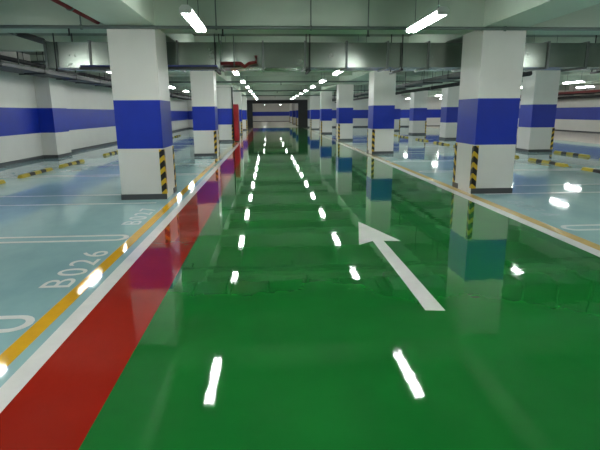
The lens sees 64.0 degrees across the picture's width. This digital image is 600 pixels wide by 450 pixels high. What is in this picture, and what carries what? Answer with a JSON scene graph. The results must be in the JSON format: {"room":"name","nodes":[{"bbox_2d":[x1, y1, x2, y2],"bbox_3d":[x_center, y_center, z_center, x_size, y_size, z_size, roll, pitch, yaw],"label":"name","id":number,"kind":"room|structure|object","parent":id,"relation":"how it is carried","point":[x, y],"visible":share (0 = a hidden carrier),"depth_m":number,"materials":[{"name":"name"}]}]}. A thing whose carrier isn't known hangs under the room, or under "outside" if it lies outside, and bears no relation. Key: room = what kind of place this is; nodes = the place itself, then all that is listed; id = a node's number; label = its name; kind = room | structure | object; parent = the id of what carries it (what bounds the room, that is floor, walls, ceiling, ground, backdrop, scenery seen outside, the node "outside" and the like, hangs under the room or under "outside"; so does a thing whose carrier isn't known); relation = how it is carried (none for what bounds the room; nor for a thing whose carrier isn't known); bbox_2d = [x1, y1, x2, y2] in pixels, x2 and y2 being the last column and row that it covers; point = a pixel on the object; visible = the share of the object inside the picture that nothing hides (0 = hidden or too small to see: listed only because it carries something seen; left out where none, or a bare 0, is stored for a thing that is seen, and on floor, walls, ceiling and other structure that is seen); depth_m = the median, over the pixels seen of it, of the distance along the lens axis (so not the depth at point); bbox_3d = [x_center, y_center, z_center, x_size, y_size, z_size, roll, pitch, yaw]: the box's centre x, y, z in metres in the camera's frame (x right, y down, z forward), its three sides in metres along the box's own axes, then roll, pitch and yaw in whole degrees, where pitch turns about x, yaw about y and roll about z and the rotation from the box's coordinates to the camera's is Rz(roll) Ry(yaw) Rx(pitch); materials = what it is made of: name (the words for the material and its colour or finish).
{"room":"parking garage","nodes":[
{"label":"parking garage","id":0,"kind":"room"},
{"bbox_2d":[0,52,188,162],"bbox_3d":[-9.020,-4.706,19.392,0.700,3.420,57.000,-1,13,-4],"label":"wall","id":1,"kind":"structure","parent":0,"point":[39,116],"depth_m":16.61,"materials":[{"name":"white paint"}]},
{"bbox_2d":[0,0,106,32],"bbox_3d":[-5.826,-3.579,8.106,5.230,0.498,0.860,-1,13,-4],"label":"beam","id":2,"kind":"structure","parent":1,"relation":"attached to","point":[12,12],"depth_m":7.81,"materials":[{"name":"concrete"}]},
{"bbox_2d":[0,35,107,51],"bbox_3d":[-6.108,-4.641,12.290,5.230,0.340,0.350,-1,13,-4],"label":"beam","id":3,"kind":"structure","parent":1,"relation":"attached to","point":[8,43],"depth_m":12.10,"materials":[{"name":"concrete"}]},
{"bbox_2d":[0,128,188,166],"bbox_3d":[-8.902,-3.098,19.777,0.515,0.109,57.000,-1,13,-4],"label":"baseboard","id":4,"kind":"structure","parent":1,"relation":"attached to","point":[115,142],"depth_m":16.76,"materials":[{"name":"grey"}]},
{"bbox_2d":[30,55,189,72],"bbox_3d":[-6.395,-5.567,16.588,5.230,0.498,0.860,-1,13,-4],"label":"beam","id":5,"kind":"structure","parent":1,"relation":"attached to","point":[32,57],"depth_m":16.04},
{"bbox_2d":[87,72,189,75],"bbox_3d":[-6.677,-6.628,20.772,5.230,0.340,0.350,-1,13,-4],"label":"beam","id":6,"kind":"structure","parent":1,"relation":"attached to","point":[101,73],"depth_m":20.70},
{"bbox_2d":[169,76,190,85],"bbox_3d":[-6.955,-7.525,24.943,5.230,0.498,0.860,-1,13,-4],"label":"beam","id":7,"kind":"structure","parent":1,"relation":"attached to","point":[171,78],"depth_m":24.58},
{"bbox_2d":[169,87,190,91],"bbox_3d":[-7.515,-9.482,33.299,5.230,0.498,0.860,-1,13,-4],"label":"beam","id":8,"kind":"structure","parent":1,"relation":"attached to","point":[179,88],"depth_m":32.85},
{"bbox_2d":[175,92,190,95],"bbox_3d":[-8.075,-11.440,41.654,5.230,0.498,0.860,-1,13,-4],"label":"beam","id":9,"kind":"structure","parent":1,"relation":"attached to","point":[185,93],"depth_m":41.13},
{"bbox_2d":[252,103,289,120],"bbox_3d":[1.560,-19.045,80.145,29.950,3.420,0.200,-1,13,-4],"label":"wall","id":10,"kind":"structure","parent":0,"point":[261,112],"depth_m":79.70,"materials":[{"name":"white paint"}]},
{"bbox_2d":[253,121,288,121],"bbox_3d":[1.578,-17.409,80.419,29.550,0.109,0.015,-1,13,-4],"label":"baseboard","id":11,"kind":"structure","parent":10,"relation":"attached to","point":[253,121],"depth_m":80.02,"materials":[{"name":"grey"}]},
{"bbox_2d":[0,122,599,449],"bbox_3d":[4.501,-7.088,36.878,29.950,0.120,90.300,-1,13,-4],"label":"floor","id":12,"kind":"structure","parent":0,"point":[258,317],"depth_m":3.85,"materials":[{"name":"paint"}]},
{"bbox_2d":[0,315,34,332],"bbox_3d":[-4.682,0.781,3.369,5.440,0.002,0.300,-1,13,-4],"label":"parking line","id":13,"kind":"object","parent":12,"relation":"on","point":[30,320],"visible":1,"depth_m":3.58,"materials":[{"name":"white paint"}]},
{"bbox_2d":[17,167,52,177],"bbox_3d":[-6.788,-1.351,12.351,0.130,0.075,1.700,-1,13,-4],"label":"wheel stop","id":14,"kind":"object","parent":12,"relation":"on","point":[25,175],"visible":1,"depth_m":12.18,"materials":[{"name":"yellow rubber"}]},
{"bbox_2d":[0,194,120,196],"bbox_3d":[-5.499,-0.530,8.976,4.560,0.002,0.060,-1,13,-4],"label":"parking line","id":15,"kind":"object","parent":12,"relation":"on","point":[112,194],"visible":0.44,"depth_m":9.04,"materials":[{"name":"white paint"}]},
{"bbox_2d":[0,235,128,242],"bbox_3d":[-4.845,0.212,5.798,5.440,0.002,0.300,-1,13,-4],"label":"parking line","id":16,"kind":"object","parent":12,"relation":"on","point":[125,236],"visible":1,"depth_m":5.91,"materials":[{"name":"white paint"}]},
{"bbox_2d":[59,159,84,166],"bbox_3d":[-6.941,-1.886,14.635,0.130,0.075,1.700,-1,13,-4],"label":"wheel stop","id":17,"kind":"object","parent":12,"relation":"on","point":[81,160],"visible":1,"depth_m":14.47,"materials":[{"name":"yellow rubber"}]},
{"bbox_2d":[39,251,107,287],"bbox_3d":[-2.224,0.424,4.819,0.270,0.002,1.150,-1,13,-4],"label":"bay number","id":18,"kind":"object","parent":12,"relation":"on","point":[72,280],"visible":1,"depth_m":4.63,"materials":[{"name":"white paint"}]},
{"bbox_2d":[0,202,156,205],"bbox_3d":[-5.094,-0.326,8.094,5.250,0.002,0.060,-1,13,-4],"label":"parking line","id":19,"kind":"object","parent":12,"relation":"on","point":[150,202],"visible":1,"depth_m":8.16,"materials":[{"name":"white paint"}]},
{"bbox_2d":[0,173,197,177],"bbox_3d":[-5.255,-1.223,11.918,5.440,0.002,0.300,-1,13,-4],"label":"parking line","id":20,"kind":"object","parent":12,"relation":"on","point":[189,173],"visible":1,"depth_m":11.88,"materials":[{"name":"white paint"}]},
{"bbox_2d":[103,150,117,155],"bbox_3d":[-7.189,-2.752,18.326,0.130,0.075,1.700,-1,13,-4],"label":"wheel stop","id":21,"kind":"object","parent":12,"relation":"on","point":[113,152],"visible":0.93,"depth_m":18.04,"materials":[{"name":"yellow rubber"}]},
{"bbox_2d":[31,163,209,166],"bbox_3d":[-5.418,-1.792,14.347,5.440,0.002,0.300,-1,13,-4],"label":"parking line","id":22,"kind":"object","parent":12,"relation":"on","point":[194,163],"visible":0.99,"depth_m":14.34,"materials":[{"name":"white paint"}]},
{"bbox_2d":[0,128,250,372],"bbox_3d":[-2.998,-3.161,20.107,0.120,0.002,56.900,-1,13,-4],"label":"edge line","id":23,"kind":"object","parent":12,"relation":"on","point":[11,353],"visible":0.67,"depth_m":4.16,"materials":[{"name":"yellow paint"}]},
{"bbox_2d":[0,128,253,412],"bbox_3d":[-2.791,-3.166,20.120,0.125,0.002,56.900,-1,13,-4],"label":"edge line","id":24,"kind":"object","parent":12,"relation":"on","point":[19,379],"visible":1,"depth_m":3.64,"materials":[{"name":"white paint"}]},
{"bbox_2d":[121,208,154,224],"bbox_3d":[-2.395,-0.138,7.218,0.250,0.002,1.150,-1,13,-4],"label":"bay number","id":25,"kind":"object","parent":12,"relation":"on","point":[142,208],"visible":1,"depth_m":7.03,"materials":[{"name":"white paint"}]},
{"bbox_2d":[107,29,176,199],"bbox_3d":[-2.816,-1.973,8.684,0.804,2.910,0.924,-1,13,-4],"label":"column","id":26,"kind":"structure","parent":12,"relation":"on","point":[137,57],"depth_m":8.29,"materials":[{"name":"white paint"}]},
{"bbox_2d":[190,71,219,155],"bbox_3d":[-3.385,-3.961,17.166,0.804,2.910,0.924,-1,13,-4],"label":"column","id":27,"kind":"structure","parent":12,"relation":"on","point":[203,83],"depth_m":16.75,"materials":[{"name":"white paint"}]},
{"bbox_2d":[216,85,232,141],"bbox_3d":[-3.945,-5.919,25.521,0.804,2.910,0.924,-1,13,-4],"label":"column","id":28,"kind":"structure","parent":12,"relation":"on","point":[224,97],"depth_m":25.07,"materials":[{"name":"white paint"}]},
{"bbox_2d":[216,87,234,141],"bbox_3d":[-3.916,-5.747,25.029,0.900,2.780,0.070,-1,13,-4],"label":"drain pipe","id":29,"kind":"object","parent":28,"relation":"attached to","point":[216,87],"visible":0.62,"depth_m":25.04,"materials":[{"name":"black metal"}]},
{"bbox_2d":[233,104,239,141],"bbox_3d":[-3.384,-5.452,25.643,0.305,1.929,0.750,-1,13,-4],"label":"tall cabinet","id":30,"kind":"object","parent":12,"relation":"on","point":[235,106],"visible":0.97,"depth_m":25.31,"materials":[{"name":"red"}]},
{"bbox_2d":[233,92,242,134],"bbox_3d":[-4.505,-7.877,33.877,0.804,2.910,0.924,-1,13,-4],"label":"column","id":31,"kind":"structure","parent":12,"relation":"on","point":[237,99],"depth_m":33.33,"materials":[{"name":"white paint"}]},
{"bbox_2d":[241,96,247,129],"bbox_3d":[-5.065,-9.835,42.232,0.804,2.910,0.924,-1,13,-4],"label":"column","id":32,"kind":"structure","parent":12,"relation":"on","point":[244,98],"depth_m":41.84,"materials":[{"name":"white paint"}]},
{"bbox_2d":[289,103,291,122],"bbox_3d":[-1.140,-16.047,68.573,0.724,2.910,0.724,-1,13,-4],"label":"column","id":33,"kind":"structure","parent":12,"relation":"on","point":[290,104],"depth_m":68.34,"materials":[{"name":"white paint"}]},
{"bbox_2d":[292,103,295,124],"bbox_3d":[-0.619,-14.225,60.800,0.724,2.910,0.724,-1,13,-4],"label":"column","id":34,"kind":"structure","parent":12,"relation":"on","point":[293,104],"depth_m":60.48,"materials":[{"name":"white paint"}]},
{"bbox_2d":[296,103,297,125],"bbox_3d":[-0.098,-12.404,53.028,0.724,2.910,0.724,-1,13,-4],"label":"column","id":35,"kind":"structure","parent":12,"relation":"on","point":[296,103],"depth_m":52.72,"materials":[{"name":"white paint"}]},
{"bbox_2d":[310,96,318,129],"bbox_3d":[1.286,-9.971,42.626,0.794,2.910,0.924,-1,13,-4],"label":"column","id":36,"kind":"structure","parent":12,"relation":"on","point":[314,100],"depth_m":42.20,"materials":[{"name":"white paint"}]},
{"bbox_2d":[320,91,331,133],"bbox_3d":[1.846,-8.013,34.271,0.794,2.910,0.924,-1,13,-4],"label":"column","id":37,"kind":"structure","parent":12,"relation":"on","point":[325,96],"depth_m":33.86,"materials":[{"name":"white paint"}]},
{"bbox_2d":[336,84,353,140],"bbox_3d":[2.406,-6.055,25.915,0.794,2.910,0.924,-1,13,-4],"label":"column","id":38,"kind":"structure","parent":12,"relation":"on","point":[344,99],"depth_m":25.51,"materials":[{"name":"white paint"}]},
{"bbox_2d":[367,71,395,153],"bbox_3d":[2.967,-4.098,17.560,0.794,2.910,0.924,-1,13,-4],"label":"column","id":39,"kind":"structure","parent":12,"relation":"on","point":[382,85],"depth_m":17.18,"materials":[{"name":"white paint"}]},
{"bbox_2d":[394,94,400,130],"bbox_3d":[7.491,-9.040,38.474,0.924,2.910,0.924,-1,13,-4],"label":"column","id":40,"kind":"structure","parent":12,"relation":"on","point":[397,97],"depth_m":38.06,"materials":[{"name":"white paint"}]},
{"bbox_2d":[241,95,368,95],"bbox_3d":[0.718,-10.258,38.198,18.400,0.170,0.070,-1,13,-4],"label":"pipe","id":41,"kind":"object","parent":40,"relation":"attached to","point":[241,95],"visible":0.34,"depth_m":38.03,"materials":[{"name":"grey"}]},
{"bbox_2d":[358,222,444,310],"bbox_3d":[0.968,0.306,5.221,0.525,0.002,3.120,-1,13,-4],"label":"direction arrow","id":42,"kind":"object","parent":12,"relation":"on","point":[367,234],"visible":1,"depth_m":4.78,"materials":[{"name":"white paint"}]},
{"bbox_2d":[357,146,452,147],"bbox_3d":[5.049,-3.421,20.977,5.180,0.002,0.300,-1,13,-4],"label":"parking line","id":43,"kind":"object","parent":12,"relation":"on","point":[410,146],"visible":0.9,"depth_m":20.95,"materials":[{"name":"white paint"}]},
{"bbox_2d":[408,91,427,134],"bbox_3d":[7.915,-7.560,32.159,0.924,2.910,0.924,-1,13,-4],"label":"column","id":44,"kind":"structure","parent":12,"relation":"on","point":[418,100],"depth_m":31.80,"materials":[{"name":"white paint"}]},
{"bbox_2d":[433,141,449,144],"bbox_3d":[6.636,-3.840,22.550,0.130,0.075,1.900,-1,13,-4],"label":"wheel stop","id":45,"kind":"object","parent":12,"relation":"on","point":[434,141],"visible":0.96,"depth_m":22.43,"materials":[{"name":"yellow rubber"}]},
{"bbox_2d":[439,86,459,139],"bbox_3d":[8.309,-6.183,26.281,0.924,2.910,0.924,-1,13,-4],"label":"column","id":46,"kind":"structure","parent":12,"relation":"on","point":[450,95],"depth_m":25.95,"materials":[{"name":"white paint"}]},
{"bbox_2d":[304,128,599,256],"bbox_3d":[2.185,-3.273,20.428,0.150,0.002,56.900,-1,13,-4],"label":"edge line","id":47,"kind":"object","parent":12,"relation":"on","point":[591,250],"visible":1,"depth_m":7.19,"materials":[{"name":"white paint"}]},
{"bbox_2d":[306,128,599,250],"bbox_3d":[2.336,-3.276,20.438,0.148,0.002,56.900,-1,13,-4],"label":"edge line","id":48,"kind":"object","parent":12,"relation":"on","point":[566,234],"visible":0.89,"depth_m":7.49,"materials":[{"name":"yellow paint"}]},
{"bbox_2d":[393,159,555,161],"bbox_3d":[5.450,-2.021,15.002,5.180,0.002,0.300,-1,13,-4],"label":"parking line","id":49,"kind":"object","parent":12,"relation":"on","point":[514,159],"visible":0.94,"depth_m":15.02,"materials":[{"name":"white paint"}]},
{"bbox_2d":[452,30,526,193],"bbox_3d":[3.535,-2.110,9.078,0.794,2.910,0.924,-1,13,-4],"label":"column","id":50,"kind":"structure","parent":12,"relation":"on","point":[492,61],"depth_m":8.72,"materials":[{"name":"white paint"}]},
{"bbox_2d":[419,168,599,171],"bbox_3d":[5.623,-1.418,12.427,5.180,0.002,0.300,-1,13,-4],"label":"parking line","id":51,"kind":"object","parent":12,"relation":"on","point":[593,168],"visible":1,"depth_m":12.46,"materials":[{"name":"white paint"}]},
{"bbox_2d":[507,201,557,215],"bbox_3d":[3.652,-0.269,7.593,0.280,0.002,1.150,-1,13,-4],"label":"bay number","id":52,"kind":"object","parent":12,"relation":"on","point":[548,214],"visible":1,"depth_m":7.63,"materials":[{"name":"paint"}]},
{"bbox_2d":[516,70,560,151],"bbox_3d":[8.869,-4.225,17.926,0.924,2.910,0.924,-1,13,-4],"label":"column","id":53,"kind":"structure","parent":12,"relation":"on","point":[539,95],"depth_m":17.58,"materials":[{"name":"white paint"}]},
{"bbox_2d":[496,192,589,193],"bbox_3d":[5.929,-0.627,9.051,5.020,0.002,0.060,-1,13,-4],"label":"parking line","id":54,"kind":"object","parent":12,"relation":"on","point":[552,192],"visible":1,"depth_m":8.94,"materials":[{"name":"white paint"}]},
{"bbox_2d":[528,158,568,166],"bbox_3d":[7.210,-1.836,14.000,0.130,0.075,1.900,-1,13,-4],"label":"wheel stop","id":55,"kind":"object","parent":12,"relation":"on","point":[529,159],"visible":1,"depth_m":13.82,"materials":[{"name":"yellow rubber"}]},
{"bbox_2d":[512,184,592,185],"bbox_3d":[6.147,-0.850,9.991,4.460,0.002,0.060,-1,13,-4],"label":"parking line","id":56,"kind":"object","parent":12,"relation":"on","point":[559,184],"visible":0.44,"depth_m":9.95,"materials":[{"name":"white paint"}]},
{"bbox_2d":[553,151,589,156],"bbox_3d":[9.389,-2.467,16.623,0.130,0.075,1.900,-1,13,-4],"label":"wheel stop","id":57,"kind":"object","parent":12,"relation":"on","point":[559,152],"visible":0.99,"depth_m":16.49,"materials":[{"name":"yellow rubber"}]},
{"bbox_2d":[561,224,599,229],"bbox_3d":[6.023,-0.018,6.452,5.180,0.002,0.300,-1,13,-4],"label":"parking line","id":58,"kind":"object","parent":12,"relation":"on","point":[562,226],"visible":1,"depth_m":6.41,"materials":[{"name":"white paint"}]},
{"bbox_2d":[581,167,599,172],"bbox_3d":[7.379,-1.244,11.474,0.130,0.075,1.900,-1,13,-4],"label":"wheel stop","id":59,"kind":"object","parent":12,"relation":"on","point":[583,168],"visible":1,"depth_m":12.04,"materials":[{"name":"yellow rubber"}]},
{"bbox_2d":[0,33,599,54],"bbox_3d":[4.476,-10.573,36.060,29.950,0.200,90.300,-1,13,-4],"label":"ceiling","id":60,"kind":"structure","parent":0,"point":[35,34],"depth_m":12.25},
{"bbox_2d":[9,33,44,43],"bbox_3d":[-5.418,-3.427,7.518,0.286,0.530,4.588,1,13,6],"label":"drain pipe","id":61,"kind":"object","parent":60,"relation":"hanging from","point":[28,36],"visible":0.53,"depth_m":9.18,"materials":[{"name":"black"}]},
{"bbox_2d":[51,0,99,23],"bbox_3d":[-4.133,-6.345,19.851,0.128,0.504,54.000,-1,13,-4],"label":"pipe","id":62,"kind":"object","parent":60,"relation":"hanging from","point":[69,8],"visible":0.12,"depth_m":6.90,"materials":[{"name":"red"}]},
{"bbox_2d":[0,52,185,99],"bbox_3d":[-8.784,-6.813,22.517,0.610,0.750,44.000,-1,13,-4],"label":"cable tray","id":63,"kind":"object","parent":60,"relation":"hanging from","point":[19,73],"visible":0.06,"depth_m":15.76,"materials":[{"name":"grey metal"}]},
{"bbox_2d":[0,55,189,96],"bbox_3d":[-8.307,-6.794,22.039,0.148,0.574,45.000,-1,13,-4],"label":"drain pipe","id":64,"kind":"object","parent":60,"relation":"hanging from","point":[6,58],"visible":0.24,"depth_m":14.11,"materials":[{"name":"black"}]},
{"bbox_2d":[0,52,191,99],"bbox_3d":[-8.110,-7.822,27.060,0.560,0.870,34.800,-1,13,-4],"label":"cable tray","id":65,"kind":"object","parent":60,"relation":"hanging from","point":[24,69],"visible":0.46,"depth_m":13.83,"materials":[{"name":"grey metal"}]},
{"bbox_2d":[79,65,217,69],"bbox_3d":[-2.865,-3.488,9.036,2.551,1.140,0.260,-1,13,-4],"label":"cable tray","id":66,"kind":"object","parent":60,"relation":"hanging from","point":[82,67],"visible":0.5,"depth_m":9.11,"materials":[{"name":"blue metal"}]},
{"bbox_2d":[179,0,205,31],"bbox_3d":[-1.436,-3.087,6.416,0.150,0.744,1.420,-1,13,-4],"label":"strip light","id":67,"kind":"object","parent":60,"relation":"hanging from","point":[186,11],"visible":1,"depth_m":6.21,"materials":[{"name":"white"}]},
{"bbox_2d":[220,34,257,67],"bbox_3d":[-1.164,-3.538,9.098,0.715,1.095,0.098,-1,13,-4],"label":"pipe","id":68,"kind":"object","parent":60,"relation":"hanging from","point":[234,63],"visible":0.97,"depth_m":9.17,"materials":[{"name":"red"}]},
{"bbox_2d":[246,92,310,94],"bbox_3d":[-1.899,-11.573,42.037,5.590,0.498,0.860,-1,13,-4],"label":"beam","id":69,"kind":"structure","parent":60,"relation":"attached to","point":[247,93],"depth_m":41.64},
{"bbox_2d":[240,86,320,91],"bbox_3d":[-1.339,-9.616,33.682,5.590,0.498,0.860,-1,13,-4],"label":"beam","id":70,"kind":"structure","parent":60,"relation":"attached to","point":[242,87],"depth_m":33.28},
{"bbox_2d":[237,85,327,85],"bbox_3d":[-1.061,-8.719,29.510,5.590,0.340,0.350,-1,13,-4],"label":"beam","id":71,"kind":"structure","parent":60,"relation":"attached to","point":[237,85],"depth_m":29.37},
{"bbox_2d":[231,76,338,84],"bbox_3d":[-0.778,-7.658,25.326,5.590,0.498,0.860,-1,13,-4],"label":"beam","id":72,"kind":"structure","parent":60,"relation":"attached to","point":[233,78],"depth_m":24.93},
{"bbox_2d":[224,72,351,75],"bbox_3d":[-0.500,-6.761,21.155,5.590,0.340,0.350,-1,13,-4],"label":"beam","id":73,"kind":"structure","parent":60,"relation":"attached to","point":[226,73],"depth_m":21.02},
{"bbox_2d":[221,71,370,71],"bbox_3d":[-0.218,-5.700,16.971,5.590,0.498,0.860,-1,13,-4],"label":"beam","id":74,"kind":"structure","parent":60,"relation":"attached to","point":[221,71],"depth_m":17.17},
{"bbox_2d":[0,0,599,36],"bbox_3d":[3.474,-3.572,8.196,19.900,0.680,0.084,-1,13,-4],"label":"pipe","id":75,"kind":"object","parent":60,"relation":"hanging from","point":[80,26],"visible":0.96,"depth_m":8.00,"materials":[{"name":"grey"}]},
{"bbox_2d":[194,36,408,42],"bbox_3d":[0.068,-4.774,12.673,5.590,0.340,0.350,-1,13,-4],"label":"beam","id":76,"kind":"structure","parent":60,"relation":"attached to","point":[361,39],"depth_m":12.48,"materials":[{"name":"concrete"}]},
{"bbox_2d":[153,0,484,33],"bbox_3d":[0.351,-3.712,8.489,5.590,0.498,0.860,-1,13,-4],"label":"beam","id":77,"kind":"structure","parent":60,"relation":"attached to","point":[462,13],"depth_m":8.10,"materials":[{"name":"concrete"}]},
{"bbox_2d":[43,33,599,74],"bbox_3d":[4.213,-3.797,10.097,18.296,1.120,0.980,-1,13,-4],"label":"air duct","id":78,"kind":"object","parent":60,"relation":"hanging from","point":[65,57],"visible":0.72,"depth_m":9.56,"materials":[{"name":"metal"}]},
{"bbox_2d":[319,72,326,82],"bbox_3d":[0.910,-6.079,19.088,0.150,0.744,1.420,-1,13,-4],"label":"strip light","id":79,"kind":"object","parent":60,"relation":"hanging from","point":[323,79],"visible":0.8,"depth_m":19.11,"materials":[{"name":"white"}]},
{"bbox_2d":[332,86,403,91],"bbox_3d":[4.753,-9.747,34.059,5.080,0.498,0.860,-1,13,-4],"label":"beam","id":80,"kind":"structure","parent":60,"relation":"attached to","point":[356,87],"depth_m":33.64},
{"bbox_2d":[332,71,460,100],"bbox_3d":[3.612,-8.018,27.852,0.660,1.010,34.701,-1,13,-4],"label":"cable tray","id":81,"kind":"object","parent":60,"relation":"hanging from","point":[453,76],"visible":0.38,"depth_m":16.31,"materials":[{"name":"grey metal"}]},
{"bbox_2d":[354,76,447,84],"bbox_3d":[5.314,-7.789,25.704,5.080,0.498,0.860,-1,13,-4],"label":"beam","id":82,"kind":"structure","parent":60,"relation":"attached to","point":[398,78],"depth_m":25.33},
{"bbox_2d":[401,91,441,94],"bbox_3d":[10.320,-11.837,42.795,5.400,0.498,0.860,-1,13,-4],"label":"beam","id":83,"kind":"structure","parent":60,"relation":"attached to","point":[429,92],"depth_m":42.49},
{"bbox_2d":[396,72,455,75],"bbox_3d":[5.592,-6.893,21.532,5.080,0.340,0.350,-1,13,-4],"label":"beam","id":84,"kind":"structure","parent":60,"relation":"attached to","point":[397,73],"depth_m":21.40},
{"bbox_2d":[406,0,449,32],"bbox_3d":[1.747,-3.155,6.614,0.150,0.744,1.420,-1,13,-4],"label":"strip light","id":85,"kind":"object","parent":60,"relation":"hanging from","point":[441,11],"visible":1,"depth_m":6.46,"materials":[{"name":"white"}]},
{"bbox_2d":[335,71,531,102],"bbox_3d":[4.230,-7.721,26.882,0.148,1.154,32.800,-1,13,-4],"label":"drain pipe","id":86,"kind":"object","parent":60,"relation":"hanging from","point":[529,73],"visible":0.44,"depth_m":17.55,"materials":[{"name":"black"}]},
{"bbox_2d":[400,70,524,71],"bbox_3d":[5.874,-5.831,17.349,5.080,0.498,0.860,-1,13,-4],"label":"beam","id":87,"kind":"structure","parent":60,"relation":"attached to","point":[523,70],"depth_m":17.57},
{"bbox_2d":[522,75,563,83],"bbox_3d":[11.440,-7.921,26.084,5.400,0.498,0.860,-1,13,-4],"label":"beam","id":88,"kind":"structure","parent":60,"relation":"attached to","point":[561,76],"depth_m":25.83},
{"bbox_2d":[520,95,599,100],"bbox_3d":[18.718,-7.428,25.247,0.208,1.174,46.000,-1,13,-4],"label":"pipe","id":89,"kind":"object","parent":60,"relation":"hanging from","point":[581,96],"visible":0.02,"depth_m":31.32,"materials":[{"name":"red"}]},
{"bbox_2d":[520,90,599,96],"bbox_3d":[17.919,-7.552,25.164,0.168,0.884,46.000,-1,13,-4],"label":"pipe","id":90,"kind":"object","parent":60,"relation":"hanging from","point":[586,91],"visible":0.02,"depth_m":30.21,"materials":[{"name":"red"}]},
{"bbox_2d":[520,86,599,97],"bbox_3d":[19.381,-7.346,24.281,0.660,0.900,44.000,-1,13,-4],"label":"cable tray","id":91,"kind":"object","parent":60,"relation":"hanging from","point":[565,86],"visible":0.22,"depth_m":32.11,"materials":[{"name":"grey metal"}]},
{"bbox_2d":[525,37,599,42],"bbox_3d":[6.160,-4.905,13.051,5.080,0.340,0.350,-1,13,-4],"label":"beam","id":92,"kind":"structure","parent":60,"relation":"attached to","point":[528,39],"depth_m":12.91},
{"bbox_2d":[526,3,599,34],"bbox_3d":[6.443,-3.843,8.867,5.080,0.498,0.860,-1,13,-4],"label":"beam","id":93,"kind":"structure","parent":60,"relation":"attached to","point":[589,16],"depth_m":8.38,"materials":[{"name":"concrete"}]},
{"bbox_2d":[563,76,585,83],"bbox_3d":[12.078,-6.628,21.098,0.150,0.744,1.420,-1,13,-4],"label":"strip light","id":94,"kind":"object","parent":60,"relation":"hanging from","point":[575,81],"visible":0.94,"depth_m":21.02,"materials":[{"name":"white"}]},
{"bbox_2d":[560,72,599,74],"bbox_3d":[11.718,-7.024,21.912,5.400,0.340,0.350,-1,13,-4],"label":"beam","id":95,"kind":"structure","parent":60,"relation":"attached to","point":[561,73],"depth_m":21.83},
{"bbox_2d":[565,70,595,71],"bbox_3d":[12.001,-5.963,17.729,5.400,0.498,0.860,-1,13,-4],"label":"beam","id":96,"kind":"structure","parent":60,"relation":"attached to","point":[572,70],"depth_m":18.01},
{"bbox_2d":[576,85,595,87],"bbox_3d":[15.192,-7.676,25.466,0.150,0.744,1.420,-1,13,-4],"label":"strip light","id":97,"kind":"object","parent":60,"relation":"hanging from","point":[587,86],"visible":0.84,"depth_m":25.47,"materials":[{"name":"white"}]},
{"bbox_2d":[170,89,441,91],"bbox_3d":[1.291,-8.254,29.648,18.400,0.170,0.070,-1,13,-4],"label":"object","id":98,"kind":"object","parent":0,"point":[433,89],"visible":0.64,"depth_m":29.52,"materials":[{"name":"grey"}]},
{"bbox_2d":[187,95,441,127],"bbox_3d":[3.710,-11.532,48.084,29.950,3.420,0.200,-1,13,-4],"label":"wall","id":99,"kind":"structure","parent":0,"point":[360,107],"depth_m":48.23,"materials":[{"name":"white paint"}]},
{"bbox_2d":[60,0,248,97],"bbox_3d":[-3.572,-6.240,19.398,0.780,0.510,57.000,-1,13,-4],"label":"beam","id":100,"kind":"structure","parent":99,"relation":"attached to","point":[107,12],"depth_m":7.15,"materials":[{"name":"concrete"}]},
{"bbox_2d":[247,100,307,127],"bbox_3d":[-2.322,-11.042,47.753,6.150,2.700,0.360,-1,13,-4],"label":"frame","id":101,"kind":"object","parent":99,"relation":"attached to","point":[302,104],"visible":0.84,"depth_m":47.52,"materials":[{"name":"black metal"}]},
{"bbox_2d":[189,125,439,128],"bbox_3d":[3.728,-9.896,48.358,29.520,0.109,0.015,-1,13,-4],"label":"baseboard","id":102,"kind":"structure","parent":99,"relation":"attached to","point":[426,125],"depth_m":48.53,"materials":[{"name":"grey"}]},
{"bbox_2d":[364,79,459,96],"bbox_3d":[8.682,-6.504,20.158,0.900,0.510,57.000,-1,13,-4],"label":"beam","id":103,"kind":"structure","parent":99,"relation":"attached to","point":[423,86],"depth_m":30.14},
{"bbox_2d":[305,0,599,97],"bbox_3d":[2.779,-6.377,19.792,0.770,0.510,57.000,-1,13,-4],"label":"beam","id":104,"kind":"structure","parent":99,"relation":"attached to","point":[497,13],"depth_m":7.65,"materials":[{"name":"concrete"}]},
{"bbox_2d":[169,80,522,82],"bbox_3d":[1.864,-6.251,21.098,18.400,0.170,0.070,-1,13,-4],"label":"pipe","id":105,"kind":"object","parent":104,"relation":"hanging from","point":[452,80],"visible":0.43,"depth_m":20.89,"materials":[{"name":"grey"}]},
{"bbox_2d":[428,75,599,96],"bbox_3d":[14.868,-6.637,20.542,0.700,0.510,57.000,-1,13,-4],"label":"beam","id":106,"kind":"structure","parent":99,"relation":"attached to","point":[589,78],"depth_m":24.55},
{"bbox_2d":[518,85,599,131],"bbox_3d":[20.416,-5.340,21.218,0.200,3.420,57.000,-1,13,-4],"label":"wall","id":107,"kind":"structure","parent":0,"point":[580,114],"depth_m":33.59,"materials":[{"name":"white paint"}]},
{"bbox_2d":[521,85,569,90],"bbox_3d":[16.817,-10.007,34.807,5.100,0.498,0.860,-1,13,-4],"label":"beam","id":108,"kind":"structure","parent":107,"relation":"attached to","point":[561,87],"depth_m":34.54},
{"bbox_2d":[517,127,599,133],"bbox_3d":[20.321,-3.725,21.582,0.015,0.109,56.985,-1,13,-4],"label":"baseboard","id":109,"kind":"structure","parent":107,"relation":"attached to","point":[517,127],"depth_m":33.73,"materials":[{"name":"grey"}]},
{"bbox_2d":[565,84,599,84],"bbox_3d":[17.095,-9.110,30.636,5.100,0.340,0.350,-1,13,-4],"label":"beam","id":110,"kind":"structure","parent":107,"relation":"attached to","point":[565,84],"depth_m":30.55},
{"bbox_2d":[576,81,599,83],"bbox_3d":[17.378,-8.049,26.452,5.100,0.498,0.860,-1,13,-4],"label":"beam","id":111,"kind":"structure","parent":107,"relation":"attached to","point":[597,82],"depth_m":26.12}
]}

